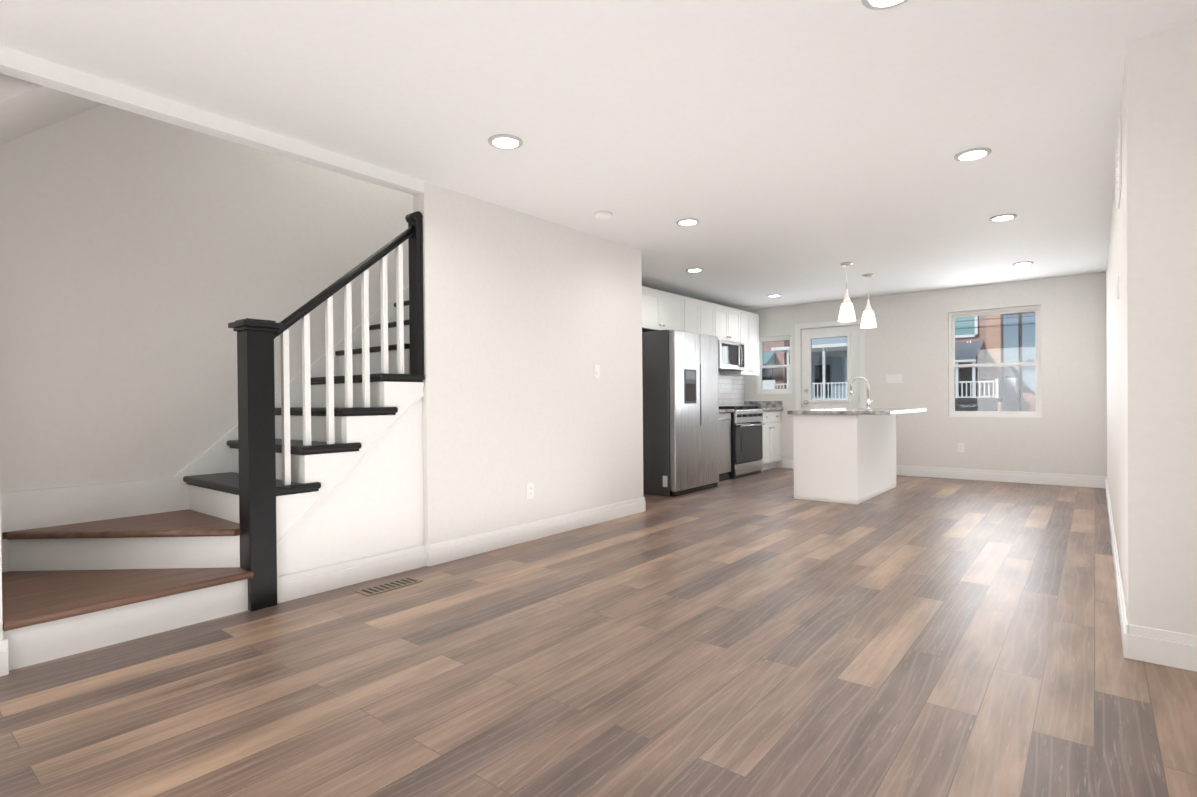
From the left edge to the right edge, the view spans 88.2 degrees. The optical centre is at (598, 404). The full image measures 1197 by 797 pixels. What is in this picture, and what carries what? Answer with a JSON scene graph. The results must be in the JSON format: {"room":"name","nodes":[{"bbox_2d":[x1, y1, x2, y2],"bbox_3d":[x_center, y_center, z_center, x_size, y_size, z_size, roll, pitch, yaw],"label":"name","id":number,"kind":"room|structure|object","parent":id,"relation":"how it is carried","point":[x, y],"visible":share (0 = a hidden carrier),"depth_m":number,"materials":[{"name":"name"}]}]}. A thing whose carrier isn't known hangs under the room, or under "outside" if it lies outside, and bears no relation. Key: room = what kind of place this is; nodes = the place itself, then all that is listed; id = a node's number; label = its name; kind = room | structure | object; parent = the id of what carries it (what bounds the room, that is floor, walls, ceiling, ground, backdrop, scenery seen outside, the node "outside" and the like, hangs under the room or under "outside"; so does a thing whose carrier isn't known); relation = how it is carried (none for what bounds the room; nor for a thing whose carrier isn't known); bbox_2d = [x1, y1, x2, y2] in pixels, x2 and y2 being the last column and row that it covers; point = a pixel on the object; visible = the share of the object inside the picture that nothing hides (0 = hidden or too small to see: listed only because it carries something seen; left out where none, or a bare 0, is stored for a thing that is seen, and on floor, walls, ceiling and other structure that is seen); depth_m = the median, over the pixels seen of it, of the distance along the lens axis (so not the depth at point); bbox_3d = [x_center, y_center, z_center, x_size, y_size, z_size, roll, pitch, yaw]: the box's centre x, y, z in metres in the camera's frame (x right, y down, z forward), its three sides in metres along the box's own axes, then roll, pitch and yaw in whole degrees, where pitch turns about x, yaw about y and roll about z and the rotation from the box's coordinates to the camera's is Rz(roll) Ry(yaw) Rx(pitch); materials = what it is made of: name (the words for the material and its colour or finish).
{"room":"empty living room","nodes":[
{"label":"empty living room","id":0,"kind":"room"},
{"bbox_2d":[0,490,2,640],"bbox_3d":[-3.625,-0.886,1.687,1.150,3.900,2.710,0,1,39],"label":"wall","id":1,"kind":"structure","parent":0,"point":[1,627],"depth_m":2.39,"materials":[{"name":"beige paint"}]},
{"bbox_2d":[0,639,8,675],"bbox_3d":[-3.150,0.995,1.341,0.014,0.135,2.724,0,1,39],"label":"baseboard","id":2,"kind":"structure","parent":1,"relation":"attached to","point":[4,660],"depth_m":2.39,"materials":[{"name":"white wood"}]},
{"bbox_2d":[0,73,102,144],"bbox_3d":[-2.195,-2.026,3.448,0.874,1.650,1.849,0,1,39],"label":"soffit","id":3,"kind":"structure","parent":0,"point":[26,107],"depth_m":2.85,"materials":[{"name":"beige paint"}]},
{"bbox_2d":[0,46,423,195],"bbox_3d":[-1.752,-1.367,3.171,0.090,0.072,1.960,0,1,39],"label":"header beam","id":4,"kind":"structure","parent":0,"point":[30,68],"depth_m":2.90,"materials":[{"name":"white paint"}]},
{"bbox_2d":[0,104,743,571],"bbox_3d":[-0.467,-0.948,6.411,0.150,3.900,8.610,0,1,39],"label":"wall","id":5,"kind":"structure","parent":0,"point":[144,260],"depth_m":3.60,"materials":[{"name":"beige paint"}]},
{"bbox_2d":[642,286,685,331],"bbox_3d":[0.609,-1.109,7.363,0.326,0.470,1.065,0,1,39],"label":"upper cabinet","id":6,"kind":"object","parent":5,"relation":"attached to","point":[662,310],"depth_m":7.28,"materials":[{"name":"white wood"}]},
{"bbox_2d":[686,297,717,336],"bbox_3d":[1.194,-0.890,8.089,0.326,0.930,0.785,0,1,39],"label":"upper cabinet","id":7,"kind":"object","parent":5,"relation":"attached to","point":[701,316],"depth_m":8.01,"materials":[{"name":"white wood"}]},
{"bbox_2d":[718,305,741,342],"bbox_3d":[1.679,-1.124,8.693,0.326,0.480,0.760,0,1,39],"label":"upper cabinet","id":8,"kind":"object","parent":5,"relation":"attached to","point":[729,319],"depth_m":8.62,"materials":[{"name":"white wood"}]},
{"bbox_2d":[718,340,744,370],"bbox_3d":[1.727,-0.684,8.660,0.440,0.390,0.750,0,1,39],"label":"microwave","id":9,"kind":"object","parent":8,"relation":"attached to","point":[731,356],"visible":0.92,"depth_m":8.52,"materials":[{"name":"silver metal"}]},
{"bbox_2d":[718,375,744,405],"bbox_3d":[1.567,-0.191,8.809,0.008,0.481,2.340,0,1,39],"label":"tile backsplash","id":10,"kind":"structure","parent":5,"relation":"attached to","point":[731,390],"depth_m":9.36,"materials":[{"name":"white tile"}]},
{"bbox_2d":[721,311,758,375],"bbox_3d":[2.118,-0.906,9.238,0.326,0.930,0.625,0,1,39],"label":"upper cabinet","id":11,"kind":"object","parent":5,"relation":"attached to","point":[750,321],"depth_m":9.14,"materials":[{"name":"white wood"}]},
{"bbox_2d":[413,181,642,544],"bbox_3d":[-0.387,-0.208,4.888,0.120,2.440,2.400,0,1,39],"label":"wall","id":12,"kind":"structure","parent":0,"point":[530,321],"depth_m":4.57,"materials":[{"name":"beige paint"}]},
{"bbox_2d":[425,545,429,566],"bbox_3d":[-1.089,0.958,3.927,0.044,0.135,0.004,0,1,39],"label":"baseboard","id":13,"kind":"structure","parent":12,"relation":"attached to","point":[427,556],"depth_m":3.92,"materials":[{"name":"white wood"}]},
{"bbox_2d":[277,497,644,603],"bbox_3d":[-0.626,0.950,4.503,0.044,0.135,3.325,0,1,39],"label":"baseboard","id":14,"kind":"structure","parent":12,"relation":"attached to","point":[454,549],"depth_m":3.96,"materials":[{"name":"white wood"}]},
{"bbox_2d":[526,483,533,498],"bbox_3d":[-0.510,0.645,4.627,0.009,0.116,0.072,0,1,39],"label":"outlet","id":15,"kind":"object","parent":12,"relation":"attached to","point":[530,490],"visible":1,"depth_m":4.62,"materials":[{"name":"white plastic"}]},
{"bbox_2d":[594,365,599,377],"bbox_3d":[-0.011,-0.284,5.251,0.010,0.116,0.072,0,1,39],"label":"light switch","id":16,"kind":"object","parent":12,"relation":"attached to","point":[596,371],"visible":1,"depth_m":5.24,"materials":[{"name":"white plastic"}]},
{"bbox_2d":[0,467,1196,796],"bbox_3d":[1.059,1.059,3.473,6.200,0.100,11.620,0,1,39],"label":"floor","id":17,"kind":"structure","parent":0,"point":[764,633],"depth_m":2.33,"materials":[{"name":"brown wood"}]},
{"bbox_2d":[1,211,424,670],"bbox_3d":[-1.710,-0.218,3.916,1.033,2.498,3.144,0,1,39],"label":"staircase","id":18,"kind":"structure","parent":17,"relation":"on","point":[317,463],"depth_m":3.31,"materials":[{"name":"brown wood"}]},
{"bbox_2d":[355,577,422,595],"bbox_3d":[-1.181,1.026,3.497,0.130,0.006,0.350,0,1,39],"label":"floor vent","id":19,"kind":"object","parent":17,"relation":"in","point":[385,587],"visible":1,"depth_m":3.48,"materials":[{"name":"beige metal"}]},
{"bbox_2d":[642,330,718,496],"bbox_3d":[0.832,0.085,7.234,0.776,1.800,1.001,0,1,39],"label":"fridge","id":20,"kind":"object","parent":17,"relation":"on","point":[680,413],"visible":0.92,"depth_m":6.80,"materials":[{"name":"silver metal"}]},
{"bbox_2d":[719,412,731,481],"bbox_3d":[1.316,0.539,7.963,0.616,0.872,0.690,0,1,39],"label":"dishwasher","id":21,"kind":"object","parent":17,"relation":"on","point":[724,445],"visible":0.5,"depth_m":7.92,"materials":[{"name":"silver metal"}]},
{"bbox_2d":[719,409,733,412],"bbox_3d":[1.300,0.080,7.969,0.635,0.040,0.714,0,1,39],"label":"countertop","id":22,"kind":"structure","parent":21,"relation":"on","point":[725,410],"depth_m":7.86,"materials":[{"name":"stone"}]},
{"bbox_2d":[719,406,764,478],"bbox_3d":[1.838,0.493,8.562,0.677,0.946,0.840,0,1,39],"label":"range","id":23,"kind":"object","parent":17,"relation":"on","point":[746,442],"visible":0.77,"depth_m":8.30,"materials":[{"name":"silver glass"}]},
{"bbox_2d":[744,401,783,470],"bbox_3d":[2.314,0.452,9.228,0.635,1.010,0.759,0,1,39],"label":"base cabinet","id":24,"kind":"object","parent":17,"relation":"on","point":[771,430],"visible":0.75,"depth_m":9.15,"materials":[{"name":"white wood"}]},
{"bbox_2d":[793,416,895,504],"bbox_3d":[2.757,0.530,6.836,0.646,0.880,1.520,0,1,39],"label":"kitchen island","id":25,"kind":"object","parent":17,"relation":"on","point":[845,455],"depth_m":6.29,"materials":[{"name":"wood"}]},
{"bbox_2d":[787,408,925,415],"bbox_3d":[2.857,0.069,6.749,1.000,0.038,1.600,0,1,39],"label":"island countertop","id":26,"kind":"structure","parent":25,"relation":"on","point":[834,411],"depth_m":6.26,"materials":[{"name":"white stone"}]},
{"bbox_2d":[850,377,872,408],"bbox_3d":[2.902,-0.133,6.831,0.226,0.360,0.105,0,1,39],"label":"faucet","id":27,"kind":"object","parent":26,"relation":"on","point":[868,400],"visible":1,"depth_m":6.76,"materials":[{"name":"silver metal"}]},
{"bbox_2d":[0,0,1196,309],"bbox_3d":[1.036,-1.481,3.455,6.200,0.100,11.620,0,1,39],"label":"ceiling","id":28,"kind":"structure","parent":0,"point":[794,152],"depth_m":2.95,"materials":[{"name":"white paint"}]},
{"bbox_2d":[488,134,522,148],"bbox_3d":[-0.499,-1.410,3.318,0.184,0.010,0.184,0,1,39],"label":"recessed light","id":29,"kind":"object","parent":28,"relation":"in","point":[503,141],"visible":1,"depth_m":3.30,"materials":[{"name":"white plastic"}]},
{"bbox_2d":[594,211,611,220],"bbox_3d":[0.035,-1.409,4.620,0.136,0.040,0.136,0,1,39],"label":"smoke detector","id":30,"kind":"object","parent":28,"relation":"attached to","point":[603,215],"visible":1,"depth_m":4.58,"materials":[{"name":"white plastic"}]},
{"bbox_2d":[676,218,699,225],"bbox_3d":[0.701,-1.432,4.842,0.184,0.010,0.184,0,1,39],"label":"recessed light","id":31,"kind":"object","parent":28,"relation":"in","point":[688,221],"visible":1,"depth_m":4.82,"materials":[{"name":"white plastic"}]},
{"bbox_2d":[686,268,702,271],"bbox_3d":[1.032,-1.448,6.641,0.184,0.010,0.184,0,1,39],"label":"recessed light","id":32,"kind":"object","parent":28,"relation":"in","point":[694,270],"visible":0.96,"depth_m":6.63,"materials":[{"name":"white plastic"}]},
{"bbox_2d":[768,294,781,296],"bbox_3d":[2.372,-1.472,8.323,0.184,0.010,0.184,0,1,39],"label":"recessed light","id":33,"kind":"object","parent":28,"relation":"in","point":[774,295],"visible":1,"depth_m":8.29,"materials":[{"name":"white plastic"}]},
{"bbox_2d":[838,262,855,321],"bbox_3d":[2.576,-1.168,6.405,0.172,0.594,0.172,0,1,39],"label":"pendant light","id":34,"kind":"object","parent":28,"relation":"hanging from","point":[847,314],"visible":1,"depth_m":6.36,"materials":[{"name":"white glass"}]},
{"bbox_2d":[860,274,876,327],"bbox_3d":[3.065,-1.177,7.013,0.172,0.594,0.172,0,1,39],"label":"pendant light","id":35,"kind":"object","parent":28,"relation":"hanging from","point":[868,319],"visible":1,"depth_m":6.97,"materials":[{"name":"white glass"}]},
{"bbox_2d":[861,0,907,9],"bbox_3d":[1.003,-1.416,2.122,0.184,0.010,0.184,0,1,39],"label":"recessed light","id":36,"kind":"object","parent":28,"relation":"in","point":[878,4],"visible":1,"depth_m":2.17,"materials":[{"name":"white plastic"}]},
{"bbox_2d":[954,148,991,160],"bbox_3d":[2.150,-1.436,3.548,0.184,0.010,0.184,0,1,39],"label":"recessed light","id":37,"kind":"object","parent":28,"relation":"in","point":[972,154],"visible":1,"depth_m":3.53,"materials":[{"name":"white plastic"}]},
{"bbox_2d":[989,214,1016,220],"bbox_3d":[3.145,-1.454,4.801,0.184,0.010,0.184,0,1,39],"label":"recessed light","id":38,"kind":"object","parent":28,"relation":"in","point":[1003,217],"visible":1,"depth_m":4.78,"materials":[{"name":"white plastic"}]},
{"bbox_2d":[1013,261,1033,265],"bbox_3d":[4.450,-1.478,6.471,0.184,0.010,0.184,0,1,39],"label":"recessed light","id":39,"kind":"object","parent":28,"relation":"in","point":[1022,263],"visible":1,"depth_m":6.44,"materials":[{"name":"white plastic"}]},
{"bbox_2d":[744,272,1106,475],"bbox_3d":[4.642,-0.275,7.933,6.200,2.440,0.150,0,1,39],"label":"wall","id":40,"kind":"structure","parent":0,"point":[907,337],"depth_m":7.75,"materials":[{"name":"beige paint"}]},
{"bbox_2d":[756,335,791,393],"bbox_3d":[2.709,-0.608,9.464,0.568,0.878,0.118,0,1,39],"label":"window","id":41,"kind":"structure","parent":40,"relation":"in","point":[778,366],"depth_m":9.48,"materials":[{"name":"white plastic"}]},
{"bbox_2d":[782,459,793,468],"bbox_3d":[2.857,0.884,9.279,0.205,0.135,0.014,0,1,39],"label":"baseboard","id":42,"kind":"structure","parent":40,"relation":"attached to","point":[787,463],"depth_m":9.28,"materials":[{"name":"white wood"}]},
{"bbox_2d":[795,318,864,409],"bbox_3d":[3.370,-0.127,8.948,0.988,2.152,0.166,0,1,39],"label":"door frame","id":43,"kind":"structure","parent":40,"relation":"attached to","point":[798,356],"depth_m":8.97,"materials":[{"name":"white wood"}]},
{"bbox_2d":[802,325,859,409],"bbox_3d":[3.343,-0.091,8.914,0.824,2.058,0.113,0,1,39],"label":"back door","id":44,"kind":"structure","parent":40,"relation":"in","point":[851,333],"depth_m":8.91,"materials":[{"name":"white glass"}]},
{"bbox_2d":[886,374,901,382],"bbox_3d":[3.998,-0.352,8.345,0.199,0.116,0.010,0,1,39],"label":"light switch","id":45,"kind":"object","parent":40,"relation":"attached to","point":[896,378],"visible":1,"depth_m":8.34,"materials":[{"name":"white plastic"}]},
{"bbox_2d":[958,443,963,451],"bbox_3d":[4.615,0.546,7.864,0.072,0.116,0.009,0,1,39],"label":"outlet","id":46,"kind":"object","parent":40,"relation":"attached to","point":[960,447],"visible":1,"depth_m":7.86,"materials":[{"name":"white plastic"}]},
{"bbox_2d":[948,305,1041,417],"bbox_3d":[4.919,-0.518,7.688,0.978,1.343,0.118,0,1,39],"label":"window","id":47,"kind":"structure","parent":40,"relation":"in","point":[1037,363],"depth_m":7.67,"materials":[{"name":"white plastic"}]},
{"bbox_2d":[896,465,1105,487],"bbox_3d":[4.731,0.878,7.772,2.575,0.135,0.014,0,1,39],"label":"baseboard","id":48,"kind":"structure","parent":40,"relation":"attached to","point":[1030,477],"depth_m":7.56,"materials":[{"name":"white wood"}]},
{"bbox_2d":[1106,23,1196,634],"bbox_3d":[4.555,-0.248,4.191,1.645,2.440,5.790,0,1,39],"label":"wall block","id":49,"kind":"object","parent":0,"point":[1151,342],"visible":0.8,"depth_m":2.40,"materials":[{"name":"beige paint"}]},
{"bbox_2d":[1105,476,1128,657],"bbox_3d":[3.915,0.907,4.714,0.014,0.135,5.804,0,1,39],"label":"baseboard","id":50,"kind":"structure","parent":49,"relation":"attached to","point":[1122,609],"depth_m":3.10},
{"bbox_2d":[1116,276,1118,298],"bbox_3d":[2.762,-0.625,3.285,0.010,0.110,0.085,0,1,39],"label":"light switch","id":51,"kind":"object","parent":49,"relation":"attached to","point":[1117,289],"visible":0.98,"depth_m":3.27,"materials":[{"name":"white plastic"}]},
{"bbox_2d":[1115,118,1120,208],"bbox_3d":[2.618,-1.203,3.111,0.014,0.340,0.400,0,1,39],"label":"air vent grille","id":52,"kind":"object","parent":49,"relation":"attached to","point":[1118,166],"visible":1,"depth_m":2.97,"materials":[{"name":"white plastic"}]},
{"bbox_2d":[1128,624,1196,671],"bbox_3d":[2.688,0.937,1.985,1.495,0.135,0.014,0,1,39],"label":"baseboard","id":53,"kind":"structure","parent":49,"relation":"attached to","point":[1164,647],"depth_m":2.39,"materials":[{"name":"white wood"}]},
{"label":"outside","id":54,"kind":"structure","parent":0,"visible":0},
{"bbox_2d":[762,312,1034,410],"bbox_3d":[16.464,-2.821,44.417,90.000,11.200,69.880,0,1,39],"label":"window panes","id":55,"kind":"structure","parent":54,"point":[975,374],"depth_m":36.30,"materials":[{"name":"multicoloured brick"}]}
]}

